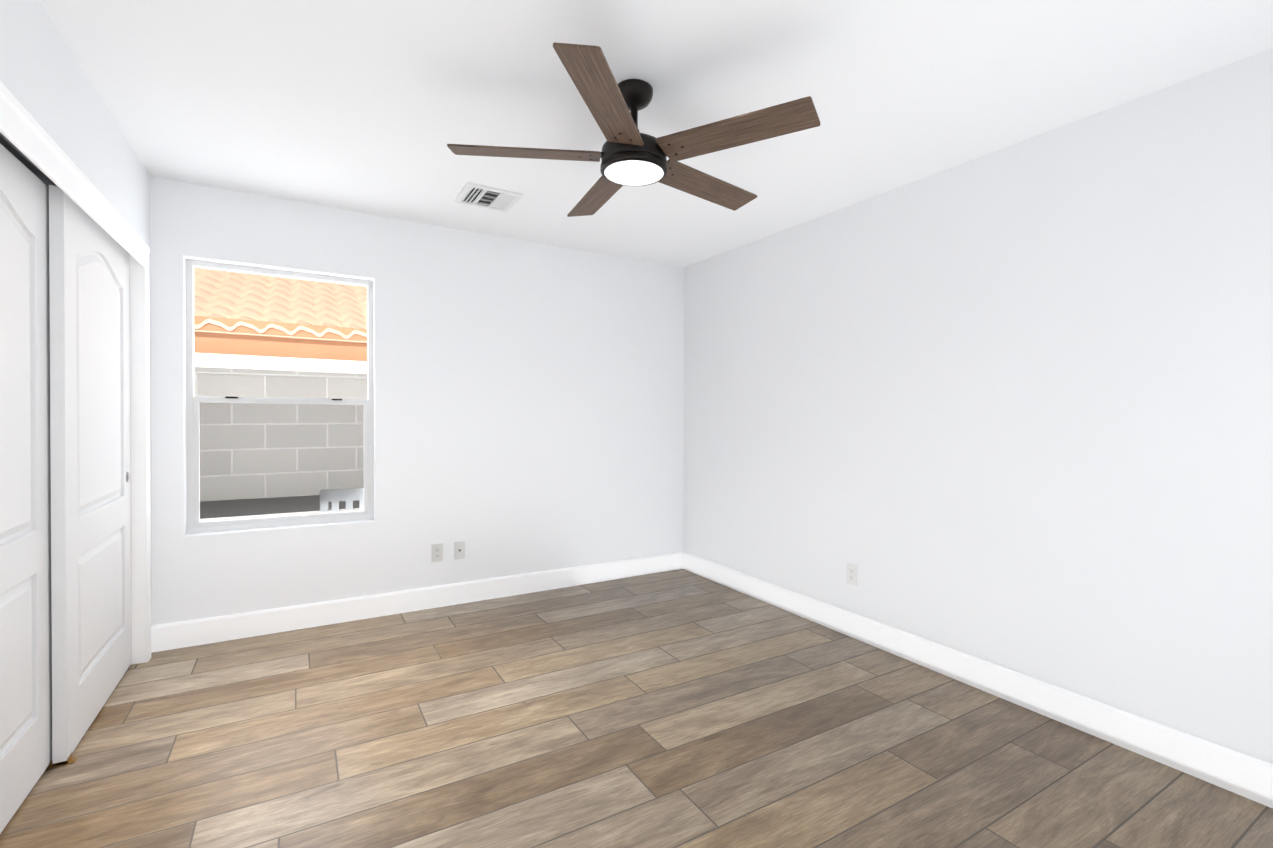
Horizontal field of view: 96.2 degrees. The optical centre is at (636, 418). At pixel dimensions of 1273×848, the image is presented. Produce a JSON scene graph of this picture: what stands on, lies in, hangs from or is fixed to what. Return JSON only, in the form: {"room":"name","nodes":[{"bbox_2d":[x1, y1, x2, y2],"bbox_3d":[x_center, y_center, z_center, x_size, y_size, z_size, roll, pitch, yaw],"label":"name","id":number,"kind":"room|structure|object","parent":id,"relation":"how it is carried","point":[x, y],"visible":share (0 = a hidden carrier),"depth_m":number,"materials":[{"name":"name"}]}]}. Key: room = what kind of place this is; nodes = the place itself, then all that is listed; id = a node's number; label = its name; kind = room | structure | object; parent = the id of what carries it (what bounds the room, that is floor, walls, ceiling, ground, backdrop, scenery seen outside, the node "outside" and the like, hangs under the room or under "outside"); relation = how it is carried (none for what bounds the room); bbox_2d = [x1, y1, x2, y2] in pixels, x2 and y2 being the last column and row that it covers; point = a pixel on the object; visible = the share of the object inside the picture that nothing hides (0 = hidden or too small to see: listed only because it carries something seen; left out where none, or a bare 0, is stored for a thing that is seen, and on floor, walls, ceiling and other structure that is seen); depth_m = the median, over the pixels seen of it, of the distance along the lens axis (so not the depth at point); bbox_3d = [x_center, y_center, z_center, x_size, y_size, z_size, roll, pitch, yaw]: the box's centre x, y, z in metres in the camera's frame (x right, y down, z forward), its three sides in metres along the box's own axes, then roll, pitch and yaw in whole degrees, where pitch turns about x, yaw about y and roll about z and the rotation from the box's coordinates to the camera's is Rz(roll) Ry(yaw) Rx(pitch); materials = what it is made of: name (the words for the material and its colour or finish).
{"room":"empty bedroom","nodes":[
{"label":"empty bedroom","id":0,"kind":"room"},
{"bbox_2d":[0,0,151,626],"bbox_3d":[-1.532,-0.002,1.180,0.140,2.461,3.998,0,0,-31],"label":"wall","id":1,"kind":"structure","parent":0,"point":[45,81],"depth_m":1.89,"materials":[{"name":"white paint"}]},
{"bbox_2d":[0,144,51,833],"bbox_3d":[-1.830,0.200,1.595,0.038,2.008,0.914,0,0,-31],"label":"closet door","id":2,"kind":"structure","parent":1,"relation":"in","point":[25,634],"depth_m":1.81,"materials":[{"name":"white wood"}]},
{"bbox_2d":[0,132,77,768],"bbox_3d":[-2.029,0.184,1.989,0.110,2.050,1.797,0,0,-31],"label":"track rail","id":3,"kind":"object","parent":1,"relation":"attached to","point":[16,152],"visible":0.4,"depth_m":1.88,"materials":[{"name":"silver metal"}]},
{"bbox_2d":[0,81,150,664],"bbox_3d":[-2.009,0.177,2.001,0.158,2.074,1.903,0,0,-31],"label":"trim","id":4,"kind":"structure","parent":1,"relation":"attached to","point":[23,131],"depth_m":2.79,"materials":[{"name":"white wood"}]},
{"bbox_2d":[49,185,131,763],"bbox_3d":[-2.241,0.191,2.376,0.038,2.008,0.913,0,0,-31],"label":"closet door","id":5,"kind":"structure","parent":1,"relation":"in","point":[90,427],"depth_m":2.21,"materials":[{"name":"white wood"}]},
{"bbox_2d":[150,176,683,624],"bbox_3d":[-1.439,-0.016,3.641,4.434,2.477,0.140,0,0,-31],"label":"wall","id":6,"kind":"structure","parent":0,"point":[528,396],"depth_m":3.71,"materials":[{"name":"white paint"}]},
{"bbox_2d":[185,259,373,533],"bbox_3d":[-2.032,-0.117,3.319,0.918,1.482,0.058,0,0,-31],"label":"window","id":7,"kind":"structure","parent":6,"relation":"in","point":[193,458],"depth_m":3.28,"materials":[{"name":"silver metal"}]},
{"bbox_2d":[151,552,682,652],"bbox_3d":[-1.058,1.139,3.784,3.328,0.162,0.016,0,0,-31],"label":"baseboard","id":8,"kind":"structure","parent":6,"relation":"attached to","point":[181,634],"depth_m":3.50,"materials":[{"name":"white wood"}]},
{"bbox_2d":[431,543,442,561],"bbox_3d":[-1.275,0.857,3.658,0.070,0.116,0.007,0,0,-31],"label":"electrical outlet","id":9,"kind":"object","parent":6,"relation":"attached to","point":[436,552],"visible":1,"depth_m":3.66,"materials":[{"name":"white plastic"}]},
{"bbox_2d":[454,541,464,559],"bbox_3d":[-1.153,0.858,3.729,0.070,0.116,0.011,0,0,-31],"label":"outlet","id":10,"kind":"object","parent":6,"relation":"attached to","point":[459,549],"visible":1,"depth_m":3.73,"materials":[{"name":"white plastic"}]},
{"bbox_2d":[0,569,1272,847],"bbox_3d":[-0.383,1.255,1.871,4.434,0.118,4.278,0,0,-31],"label":"floor","id":11,"kind":"structure","parent":0,"point":[678,709],"depth_m":2.12,"materials":[{"name":"brown wood"}]},
{"bbox_2d":[40,0,1272,267],"bbox_3d":[-0.383,-1.265,1.855,4.434,0.158,4.278,0,0,-31],"label":"ceiling","id":12,"kind":"structure","parent":0,"point":[370,106],"depth_m":2.09,"materials":[{"name":"white paint"}]},
{"bbox_2d":[454,182,522,211],"bbox_3d":[-0.823,-1.221,3.166,0.300,0.016,0.300,0,0,-31],"label":"ceiling vent","id":13,"kind":"object","parent":12,"relation":"in","point":[485,197],"visible":1,"depth_m":3.15,"materials":[{"name":"white metal"}]},
{"bbox_2d":[447,42,819,216],"bbox_3d":[-0.006,-1.056,2.138,1.277,0.315,1.267,0,0,-31],"label":"ceiling fan","id":14,"kind":"object","parent":12,"relation":"hanging from","point":[629,154],"visible":1,"depth_m":1.99,"materials":[{"name":"brown wood"}]},
{"bbox_2d":[683,48,1272,763],"bbox_3d":[1.499,0.017,2.899,0.140,2.462,4.138,0,0,-31],"label":"wall","id":15,"kind":"structure","parent":0,"point":[1009,408],"depth_m":2.42,"materials":[{"name":"white paint"}]},
{"bbox_2d":[846,563,856,585],"bbox_3d":[1.218,0.880,3.234,0.007,0.115,0.070,0,0,-31],"label":"electrical outlet","id":16,"kind":"object","parent":15,"relation":"attached to","point":[851,573],"visible":1,"depth_m":3.23,"materials":[{"name":"white plastic"}]},
{"bbox_2d":[683,552,1272,807],"bbox_3d":[1.396,1.168,2.927,0.016,0.155,3.998,0,0,-31],"label":"baseboard","id":17,"kind":"structure","parent":15,"relation":"attached to","point":[1242,774],"depth_m":2.41,"materials":[{"name":"white wood"}]},
{"label":"outside","id":18,"kind":"structure","parent":0,"visible":0},
{"bbox_3d":[-2.904,1.335,7.550,14.000,0.255,8.062,0,0,-31],"label":"ground","id":19,"kind":"structure","parent":18,"visible":0},
{"bbox_2d":[200,495,358,521],"bbox_3d":[-1.352,0.976,4.935,14.000,0.798,0.860,0,0,-31],"label":"ground","id":20,"kind":"structure","parent":19,"relation":"on","point":[295,507],"depth_m":4.04,"materials":[{"name":"soil"}]},
{"bbox_2d":[194,367,366,501],"bbox_3d":[-1.622,0.466,5.388,14.000,1.805,0.224,0,0,-31],"label":"wall","id":21,"kind":"structure","parent":19,"relation":"on","point":[247,386],"depth_m":4.54,"materials":[{"name":"grey concrete"}]},
{"bbox_2d":[194,353,366,373],"bbox_3d":[-1.871,0.311,5.806,14.000,2.105,0.205,0,0,-31],"label":"wall","id":22,"kind":"structure","parent":19,"relation":"on","point":[256,362],"depth_m":4.95,"materials":[{"name":"paint"}]},
{"bbox_2d":[194,267,366,342],"bbox_3d":[-2.930,-1.655,7.575,14.000,2.016,4.520,0,0,-31],"label":"neighbor roof","id":23,"kind":"structure","parent":22,"relation":"on","point":[263,314],"depth_m":5.54,"materials":[{"name":"tile"}]},
{"bbox_2d":[194,332,366,360],"bbox_3d":[-1.806,-0.630,5.690,14.000,0.319,0.040,0,0,-31],"label":"trim","id":24,"kind":"structure","parent":23,"relation":"attached to","point":[227,343],"depth_m":4.91,"materials":[{"name":"paint"}]},
{"bbox_2d":[320,488,363,513],"bbox_3d":[-1.817,0.880,3.813,0.536,0.885,0.428,0,0,-24],"label":"outdoor chair","id":25,"kind":"object","parent":19,"relation":"on","point":[336,494],"depth_m":3.57,"materials":[{"name":"white plastic"}]}
]}

